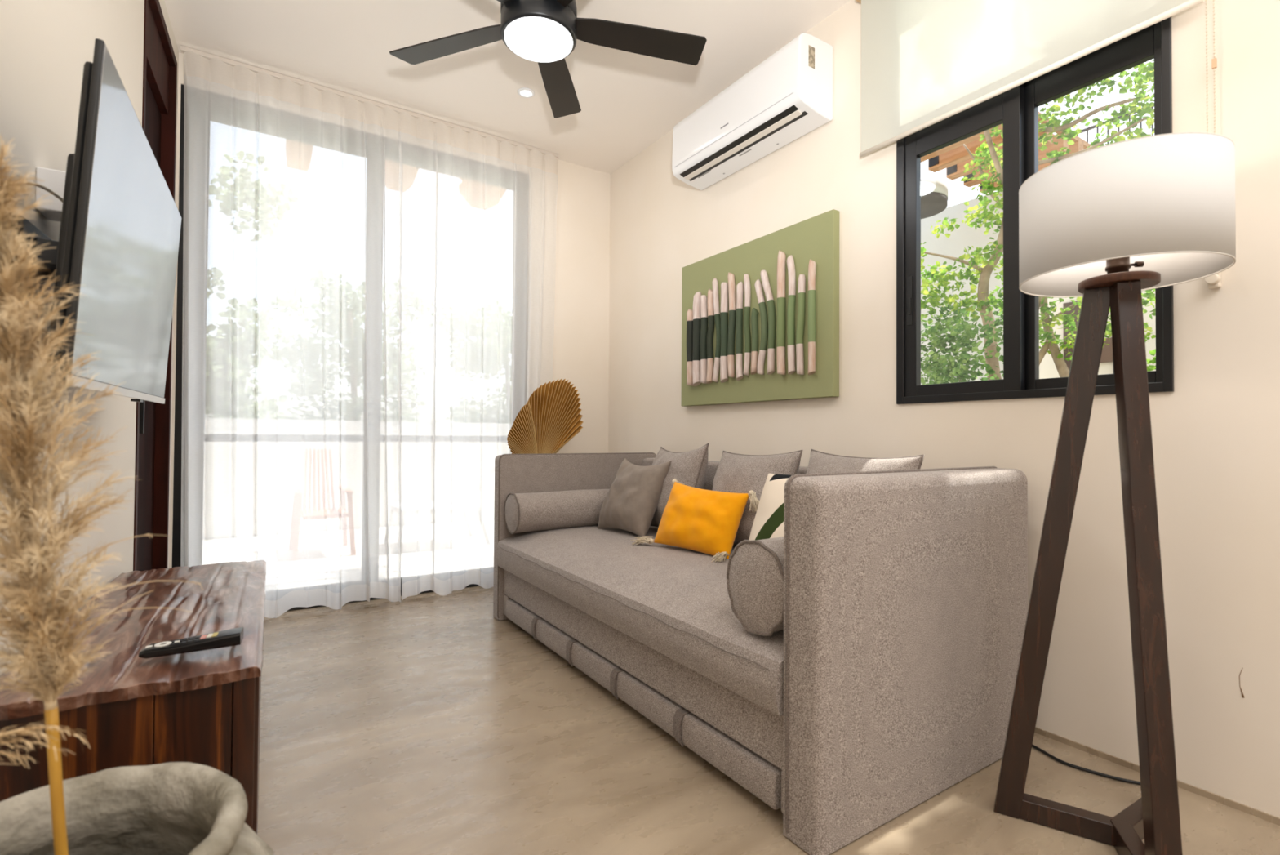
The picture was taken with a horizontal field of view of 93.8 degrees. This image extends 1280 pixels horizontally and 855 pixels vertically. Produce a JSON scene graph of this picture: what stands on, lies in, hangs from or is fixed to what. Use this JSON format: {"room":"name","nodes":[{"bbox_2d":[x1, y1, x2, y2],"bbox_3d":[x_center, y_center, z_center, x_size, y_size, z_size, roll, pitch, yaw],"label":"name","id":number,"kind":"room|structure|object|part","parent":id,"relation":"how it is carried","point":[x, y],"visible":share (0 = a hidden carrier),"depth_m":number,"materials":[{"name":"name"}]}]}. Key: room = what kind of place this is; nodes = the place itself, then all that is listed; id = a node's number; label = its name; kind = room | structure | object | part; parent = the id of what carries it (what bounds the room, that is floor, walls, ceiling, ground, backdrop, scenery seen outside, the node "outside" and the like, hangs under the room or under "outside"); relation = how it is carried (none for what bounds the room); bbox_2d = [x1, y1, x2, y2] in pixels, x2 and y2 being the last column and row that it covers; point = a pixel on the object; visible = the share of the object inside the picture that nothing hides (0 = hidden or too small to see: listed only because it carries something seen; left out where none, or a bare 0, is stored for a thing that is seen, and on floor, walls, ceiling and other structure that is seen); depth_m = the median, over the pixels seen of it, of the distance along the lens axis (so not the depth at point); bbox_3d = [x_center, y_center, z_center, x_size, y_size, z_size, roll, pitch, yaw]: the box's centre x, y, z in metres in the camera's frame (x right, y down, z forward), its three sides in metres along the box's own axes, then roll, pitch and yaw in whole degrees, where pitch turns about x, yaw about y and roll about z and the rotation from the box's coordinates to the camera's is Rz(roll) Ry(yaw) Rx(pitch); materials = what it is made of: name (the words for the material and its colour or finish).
{"room":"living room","nodes":[
{"label":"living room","id":0,"kind":"room"},
{"bbox_2d":[0,0,178,674],"bbox_3d":[-0.685,-0.452,0.124,0.140,2.700,6.346,1,-1,-31],"label":"wall","id":1,"kind":"structure","parent":0,"point":[46,46],"depth_m":1.48,"materials":[{"name":"white paint"}]},
{"bbox_2d":[35,166,66,222],"bbox_3d":[-1.267,-0.505,1.313,0.067,0.090,0.087,1,-1,-33],"label":"junction box","id":2,"kind":"object","parent":1,"relation":"attached to","point":[55,180],"visible":0.41,"depth_m":1.27,"materials":[{"name":"white plastic"}]},
{"bbox_2d":[10,38,181,404],"bbox_3d":[-1.204,-0.350,1.328,0.196,0.574,0.969,1,-1,-31],"label":"television","id":3,"kind":"object","parent":1,"relation":"attached to","point":[121,221],"visible":0.84,"depth_m":1.14,"materials":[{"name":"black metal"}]},
{"bbox_2d":[16,180,62,306],"bbox_3d":[-1.059,-0.309,1.026,0.020,0.238,0.301,1,-1,-10],"label":"cable","id":4,"kind":"object","parent":3,"relation":"attached to","point":[39,185],"visible":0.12,"depth_m":1.07,"materials":[{"name":"black plastic"}]},
{"bbox_2d":[133,0,177,571],"bbox_3d":[-2.024,-0.384,2.416,0.124,2.615,0.706,1,-1,-31],"label":"door","id":5,"kind":"structure","parent":1,"relation":"in","point":[153,428],"depth_m":2.62,"materials":[{"name":"brown wood"}]},
{"bbox_3d":[-1.904,-0.087,2.269,0.041,0.220,0.015,1,-1,-31],"label":"handle","id":6,"kind":"part","parent":5,"relation":"part of","materials":[{"name":"black metal"}]},
{"bbox_3d":[-2.013,-1.537,2.436,0.070,0.223,0.632,1,-1,-31],"label":"header panel","id":7,"kind":"part","parent":5,"relation":"part of","materials":[{"name":"brown wood"}]},
{"bbox_2d":[168,52,610,568],"bbox_3d":[-1.373,-0.406,3.430,2.660,2.700,0.160,1,-1,-33],"label":"wall","id":8,"kind":"structure","parent":0,"point":[582,266],"depth_m":3.98,"materials":[{"name":"paint"}]},
{"bbox_2d":[164,0,849,173],"bbox_3d":[0.288,-1.836,0.744,3.040,0.100,6.500,1,-1,-33],"label":"ceiling","id":9,"kind":"structure","parent":0,"point":[628,101],"depth_m":2.86,"materials":[{"name":"white paint"}]},
{"bbox_2d":[180,44,558,157],"bbox_3d":[-1.329,-1.746,3.301,1.915,0.021,0.020,1,-1,-33],"label":"track","id":10,"kind":"object","parent":9,"relation":"attached to","point":[207,55],"visible":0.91,"depth_m":3.17,"materials":[{"name":"beige metal"}]},
{"bbox_2d":[172,50,479,617],"bbox_3d":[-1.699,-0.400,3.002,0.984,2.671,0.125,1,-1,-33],"label":"sheer curtain","id":11,"kind":"object","parent":10,"relation":"hanging from","point":[291,340],"visible":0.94,"depth_m":3.01,"materials":[{"name":"white fabric"}]},
{"bbox_2d":[400,111,558,599],"bbox_3d":[-0.929,-0.387,3.524,0.956,2.670,0.100,1,-1,-35],"label":"sheer curtain","id":12,"kind":"object","parent":10,"relation":"hanging from","point":[479,213],"visible":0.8,"depth_m":3.48,"materials":[{"name":"white fabric"}]},
{"bbox_2d":[517,87,534,97],"bbox_3d":[-0.596,-1.751,3.134,0.088,0.007,0.088,1,-1,-33],"label":"recessed light","id":13,"kind":"object","parent":9,"relation":"in","point":[526,92],"visible":1,"depth_m":3.13,"materials":[{"name":"white plastic"}]},
{"bbox_2d":[389,0,706,117],"bbox_3d":[-0.348,-1.597,2.199,1.269,0.340,1.215,1,-1,-33],"label":"ceiling fan","id":14,"kind":"object","parent":9,"relation":"hanging from","point":[544,32],"visible":1,"depth_m":2.31,"materials":[{"name":"black"}]},
{"bbox_3d":[-0.742,-1.515,2.370,0.522,0.034,0.133,0,-1,21],"label":"blade","id":15,"kind":"part","parent":14,"relation":"part of","materials":[{"name":"black wood"}]},
{"bbox_3d":[-0.620,-1.521,1.927,0.133,0.034,0.522,0,-1,39],"label":"blade","id":16,"kind":"part","parent":14,"relation":"part of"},
{"bbox_2d":[504,16,573,62],"bbox_3d":[-0.377,-1.436,2.231,0.254,0.018,0.254,1,-1,-33],"label":"diffuser","id":17,"kind":"object","parent":14,"relation":"attached to","point":[534,38],"depth_m":2.20,"materials":[{"name":"white glass"}]},
{"bbox_3d":[-0.358,-1.508,2.623,0.133,0.034,0.522,0,-1,3],"label":"blade","id":18,"kind":"part","parent":14,"relation":"part of","materials":[{"name":"black wood"}]},
{"bbox_3d":[-0.160,-1.518,1.907,0.133,0.034,0.522,1,-1,-33],"label":"blade","id":19,"kind":"part","parent":14,"relation":"part of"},
{"bbox_3d":[0.001,-1.510,2.336,0.522,0.034,0.133,1,-1,-15],"label":"blade","id":20,"kind":"part","parent":14,"relation":"part of","materials":[{"name":"black wood"}]},
{"bbox_2d":[231,585,1279,854],"bbox_3d":[0.281,0.944,0.745,2.810,0.060,6.360,1,-1,-33],"label":"floor","id":21,"kind":"structure","parent":0,"point":[431,722],"depth_m":1.59,"materials":[{"name":"concrete"}]},
{"bbox_2d":[0,560,266,833],"bbox_3d":[-1.214,0.687,1.541,0.446,0.459,1.171,1,-1,-33],"label":"tv cabinet","id":22,"kind":"object","parent":21,"relation":"on","point":[132,709],"visible":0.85,"depth_m":1.15,"materials":[{"name":"brown wood"}]},
{"bbox_3d":[-0.933,0.696,1.081,0.396,0.430,0.046,1,-1,-33],"label":"panel","id":23,"kind":"part","parent":22,"relation":"part of","materials":[{"name":"brown wood"}]},
{"bbox_2d":[137,626,243,658],"bbox_3d":[-0.901,0.434,1.208,0.166,0.029,0.053,1,-1,-27],"label":"remote control","id":24,"kind":"object","parent":22,"relation":"on","point":[232,637],"visible":1,"depth_m":1.20,"materials":[{"name":"black plastic"}]},
{"bbox_3d":[-1.067,0.704,1.649,0.039,0.430,1.038,1,-1,-32],"label":"panel","id":25,"kind":"part","parent":22,"relation":"part of","materials":[{"name":"brown wood"}]},
{"bbox_2d":[0,761,274,854],"bbox_3d":[-0.669,0.693,0.684,0.445,0.432,0.446,1,-1,-33],"label":"stone pot","id":26,"kind":"object","parent":21,"relation":"on","point":[175,807],"visible":0.94,"depth_m":0.82,"materials":[{"name":"stone"}]},
{"bbox_2d":[0,717,90,768],"bbox_3d":[-0.652,0.475,0.559,0.175,0.384,0.138,0,-1,16],"label":"pampas grass","id":27,"kind":"object","parent":26,"relation":"on","point":[27,730],"depth_m":0.58,"materials":[{"name":"beige plant"}]},
{"bbox_2d":[0,135,203,854],"bbox_3d":[-0.644,0.177,0.645,0.195,0.979,0.225,0,-1,13],"label":"pampas grass","id":28,"kind":"object","parent":26,"relation":"on","point":[32,560],"depth_m":0.63,"materials":[{"name":"beige plant"}]},
{"bbox_3d":[-0.639,0.487,0.669,0.016,0.361,0.049,0,-1,5],"label":"stem","id":29,"kind":"part","parent":28,"relation":"part of","materials":[{"name":"yellow plant"}]},
{"bbox_2d":[506,402,537,453],"bbox_3d":[-0.623,0.405,3.290,0.217,1.086,0.058,1,-1,-22],"label":"palm leaf","id":30,"kind":"object","parent":21,"relation":"on","point":[522,438],"visible":0.53,"depth_m":3.27,"materials":[{"name":"brown"}]},
{"bbox_2d":[526,377,583,453],"bbox_3d":[-0.494,0.334,3.434,0.368,1.235,0.076,1,-1,-33],"label":"palm leaf","id":31,"kind":"object","parent":21,"relation":"on","point":[554,406],"visible":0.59,"depth_m":3.46,"materials":[{"name":"brown"}]},
{"bbox_2d":[493,452,1027,854],"bbox_3d":[0.203,0.531,2.385,0.949,0.819,2.068,1,-1,-33],"label":"sofa","id":32,"kind":"object","parent":21,"relation":"on","point":[887,682],"visible":0.85,"depth_m":1.52,"materials":[{"name":"grey fabric"}]},
{"bbox_2d":[503,488,609,533],"bbox_3d":[-0.351,0.411,3.014,0.643,0.199,0.196,1,-1,-33],"label":"bolster cushion","id":33,"kind":"object","parent":32,"relation":"on","point":[547,510],"visible":0.65,"depth_m":2.89,"materials":[{"name":"grey fabric"}]},
{"bbox_3d":[-0.327,0.544,3.210,0.920,0.804,0.107,1,-1,-33],"label":"armrest","id":34,"kind":"part","parent":32,"relation":"part of","materials":[{"name":"grey fabric"}]},
{"bbox_2d":[597,457,671,536],"bbox_3d":[-0.033,0.327,2.857,0.218,0.350,0.363,1,-1,-33],"label":"throw cushion","id":35,"kind":"object","parent":32,"relation":"on","point":[630,504],"visible":0.97,"depth_m":2.76,"materials":[{"name":"beige fabric"}]},
{"bbox_3d":[0.158,0.581,2.357,0.843,0.180,1.844,1,-1,-33],"label":"mattress","id":36,"kind":"part","parent":32,"relation":"part of","materials":[{"name":"grey fabric"}]},
{"bbox_3d":[0.174,0.863,2.344,0.811,0.086,1.750,1,-1,-33],"label":"pull out drawer","id":37,"kind":"part","parent":32,"relation":"part of","materials":[{"name":"grey fabric"}]},
{"bbox_2d":[650,442,709,527],"bbox_3d":[0.160,0.286,2.871,0.225,0.430,0.473,1,-1,-20],"label":"cushion","id":38,"kind":"object","parent":32,"relation":"on","point":[689,468],"visible":0.44,"depth_m":2.72,"materials":[{"name":"grey fabric"}]},
{"bbox_2d":[631,477,759,561],"bbox_3d":[0.228,0.356,2.396,0.253,0.285,0.550,1,-1,-42],"label":"throw cushion","id":39,"kind":"object","parent":32,"relation":"on","point":[704,521],"visible":0.99,"depth_m":2.32,"materials":[{"name":"yellow fabric"}]},
{"bbox_3d":[0.550,0.524,2.612,0.108,0.722,1.856,1,-1,-33],"label":"backrest","id":40,"kind":"part","parent":32,"relation":"part of","materials":[{"name":"grey fabric"}]},
{"bbox_2d":[726,536,783,635],"bbox_3d":[0.540,0.399,1.646,0.638,0.237,0.214,1,-1,-33],"label":"bolster cushion","id":41,"kind":"object","parent":32,"relation":"on","point":[755,568],"visible":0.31,"depth_m":1.46,"materials":[{"name":"grey fabric"}]},
{"bbox_2d":[711,449,802,543],"bbox_3d":[0.454,0.292,2.482,0.228,0.410,0.480,1,-1,-33],"label":"cushion","id":42,"kind":"object","parent":32,"relation":"on","point":[735,473],"visible":0.39,"depth_m":2.38,"materials":[{"name":"grey fabric"}]},
{"bbox_2d":[749,473,791,540],"bbox_3d":[0.477,0.316,1.752,0.223,0.348,0.413,1,-1,-33],"label":"throw cushion","id":43,"kind":"object","parent":32,"relation":"on","point":[768,522],"visible":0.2,"depth_m":1.81,"materials":[{"name":"beige fabric"}]},
{"bbox_2d":[806,448,924,473],"bbox_3d":[0.729,0.285,2.062,0.231,0.413,0.466,1,-1,-33],"label":"cushion","id":44,"kind":"object","parent":32,"relation":"on","point":[819,461],"visible":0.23,"depth_m":2.04,"materials":[{"name":"grey fabric"}]},
{"bbox_3d":[0.740,0.523,1.566,0.920,0.810,0.109,1,-1,-33],"label":"armrest","id":45,"kind":"part","parent":32,"relation":"part of","materials":[{"name":"grey fabric"}]},
{"bbox_2d":[1031,744,1140,785],"bbox_3d":[1.187,0.930,1.709,0.079,0.008,0.517,1,-1,-30],"label":"power cord","id":46,"kind":"object","parent":21,"relation":"on","point":[1048,754],"visible":0.44,"depth_m":1.62,"materials":[{"name":"black plastic"}]},
{"bbox_2d":[993,132,1235,854],"bbox_3d":[1.099,0.178,1.336,0.418,1.503,0.408,1,-1,-14],"label":"floor lamp","id":47,"kind":"object","parent":21,"relation":"on","point":[1104,225],"visible":1,"depth_m":1.26,"materials":[{"name":"brown wood"}]},
{"bbox_3d":[0.969,0.306,1.411,0.233,1.246,0.042,0,-1,32],"label":"leg","id":48,"kind":"part","parent":47,"relation":"part of","materials":[{"name":"brown wood"}]},
{"bbox_2d":[1105,256,1144,274],"bbox_3d":[1.090,-0.370,1.348,0.071,0.071,0.048,0,-1,34],"label":"socket","id":49,"kind":"object","parent":47,"relation":"attached to","point":[1117,264],"depth_m":1.34,"materials":[{"name":"brown metal"}]},
{"bbox_3d":[1.081,-0.456,1.355,0.378,0.233,0.378,1,-1,-33],"label":"lamp shade","id":50,"kind":"part","parent":47,"relation":"part of","materials":[{"name":"fabric"}]},
{"bbox_3d":[1.028,0.304,1.221,0.042,1.246,0.243,0,-1,21],"label":"leg","id":51,"kind":"part","parent":47,"relation":"part of","materials":[{"name":"brown wood"}]},
{"bbox_2d":[608,0,1279,817],"bbox_3d":[1.494,-0.415,1.547,0.102,2.700,6.360,1,-1,-33],"label":"wall","id":52,"kind":"structure","parent":0,"point":[1215,437],"depth_m":1.71,"materials":[{"name":"paint"}]},
{"bbox_2d":[671,32,832,190],"bbox_3d":[0.490,-1.449,2.833,0.211,0.322,0.873,1,-1,-33],"label":"air conditioner","id":53,"kind":"object","parent":52,"relation":"attached to","point":[788,95],"visible":1,"depth_m":2.66,"materials":[{"name":"white plastic"}]},
{"bbox_2d":[680,208,839,406],"bbox_3d":[0.511,-0.510,2.897,0.082,0.774,1.037,1,-1,-33],"label":"wall art","id":54,"kind":"object","parent":52,"relation":"attached to","point":[760,316],"visible":1,"depth_m":2.76,"materials":[{"name":"green"}]},
{"bbox_2d":[896,16,1173,404],"bbox_3d":[1.225,-0.916,1.949,0.090,1.650,0.805,1,-1,-33],"label":"window","id":55,"kind":"structure","parent":52,"relation":"in","point":[1016,108],"depth_m":1.92,"materials":[{"name":"black metal"}]},
{"bbox_3d":[1.109,-0.619,2.079,0.030,1.016,0.404,1,-1,-33],"label":"sliding sash","id":56,"kind":"part","parent":55,"relation":"part of","materials":[{"name":"black metal"}]},
{"bbox_2d":[856,0,1221,288],"bbox_3d":[1.158,-1.053,1.941,0.055,1.414,1.054,1,-1,-33],"label":"roller blind","id":57,"kind":"object","parent":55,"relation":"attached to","point":[925,63],"visible":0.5,"depth_m":2.02,"materials":[{"name":"fabric"}]},
{"bbox_3d":[1.146,-1.079,1.937,0.018,0.018,1.013,1,-1,-33],"label":"rail","id":58,"kind":"part","parent":57,"relation":"part of","materials":[{"name":"beige"}]},
{"bbox_3d":[1.437,-1.042,1.510,0.004,1.337,0.018,1,-1,-33],"label":"bead chain","id":59,"kind":"part","parent":57,"relation":"part of","materials":[{"name":"beige plastic"}]},
{"bbox_3d":[1.343,-0.622,1.794,0.028,1.016,0.385,1,-1,-33],"label":"fixed sash","id":60,"kind":"part","parent":55,"relation":"part of","materials":[{"name":"black metal"}]},
{"bbox_2d":[1034,726,1279,825],"bbox_3d":[1.446,0.926,1.489,0.006,0.016,6.140,1,-1,-33],"label":"baseboard","id":61,"kind":"structure","parent":52,"relation":"attached to","point":[1266,816],"depth_m":1.55,"materials":[{"name":"concrete"}]},
{"label":"outside","id":62,"kind":"structure","parent":0,"visible":0},
{"bbox_3d":[-3.984,1.611,15.281,70.000,0.200,90.000,1,-1,-33],"label":"ground","id":63,"kind":"structure","parent":62,"visible":0},
{"bbox_2d":[920,191,1003,384],"bbox_3d":[1.578,-0.159,6.189,0.180,3.135,4.540,1,-1,-33],"label":"wall","id":64,"kind":"structure","parent":63,"relation":"on","point":[966,236],"depth_m":4.67,"materials":[{"name":"grey paint"}]},
{"bbox_2d":[920,111,1091,193],"bbox_3d":[2.383,-1.846,4.000,1.200,0.150,0.640,1,-1,-33],"label":"pergola","id":65,"kind":"object","parent":64,"relation":"on","point":[953,157],"visible":0.31,"depth_m":3.96,"materials":[{"name":"brown wood"}]},
{"bbox_2d":[920,177,948,218],"bbox_3d":[2.025,-1.696,4.457,0.480,0.160,0.480,1,-1,-33],"label":"lamp","id":66,"kind":"object","parent":65,"relation":"attached to","point":[934,192],"visible":0.3,"depth_m":4.26,"materials":[{"name":"white"}]},
{"bbox_2d":[920,302,1003,384],"bbox_3d":[1.439,0.379,2.775,0.710,1.951,0.692,1,-1,-31],"label":"bush","id":67,"kind":"object","parent":63,"relation":"on","point":[961,370],"visible":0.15,"depth_m":2.71,"materials":[{"name":"green plant"}]},
{"bbox_2d":[920,59,1154,379],"bbox_3d":[1.810,-1.306,2.678,1.379,5.322,1.856,1,-1,-33],"label":"leafy tree","id":68,"kind":"object","parent":63,"relation":"on","point":[984,301],"visible":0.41,"depth_m":2.94,"materials":[{"name":"green plant"}]},
{"bbox_2d":[1039,288,1155,377],"bbox_3d":[2.101,0.245,2.823,0.381,2.231,0.672,1,-1,-33],"label":"leafy tree","id":69,"kind":"object","parent":63,"relation":"on","point":[1051,343],"visible":0.24,"depth_m":2.89,"materials":[{"name":"green plant"}]},
{"bbox_2d":[1039,289,1155,378],"bbox_3d":[6.168,-0.370,4.247,3.040,3.560,5.400,1,-1,-33],"label":"house","id":70,"kind":"structure","parent":63,"relation":"on","point":[1047,369],"depth_m":5.20,"materials":[{"name":"beige paint"}]},
{"bbox_3d":[3.766,0.108,5.198,0.040,2.400,0.140,1,-1,-33],"label":"doorway","id":71,"kind":"part","parent":70,"relation":"part of","materials":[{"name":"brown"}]},
{"bbox_3d":[3.943,0.105,4.926,0.040,2.400,0.070,1,-1,-33],"label":"doorway","id":72,"kind":"part","parent":70,"relation":"part of","materials":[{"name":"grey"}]},
{"bbox_2d":[1076,106,1154,143],"bbox_3d":[4.031,-2.390,5.058,0.028,0.475,1.650,1,-1,-33],"label":"balcony railing","id":73,"kind":"object","parent":70,"relation":"on","point":[1086,129],"visible":0.03,"depth_m":5.11,"materials":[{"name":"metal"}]},
{"bbox_3d":[4.033,-2.613,5.061,0.028,0.029,1.650,1,-1,-33],"label":"rail","id":74,"kind":"part","parent":73,"relation":"part of","materials":[{"name":"black metal"}]}
]}

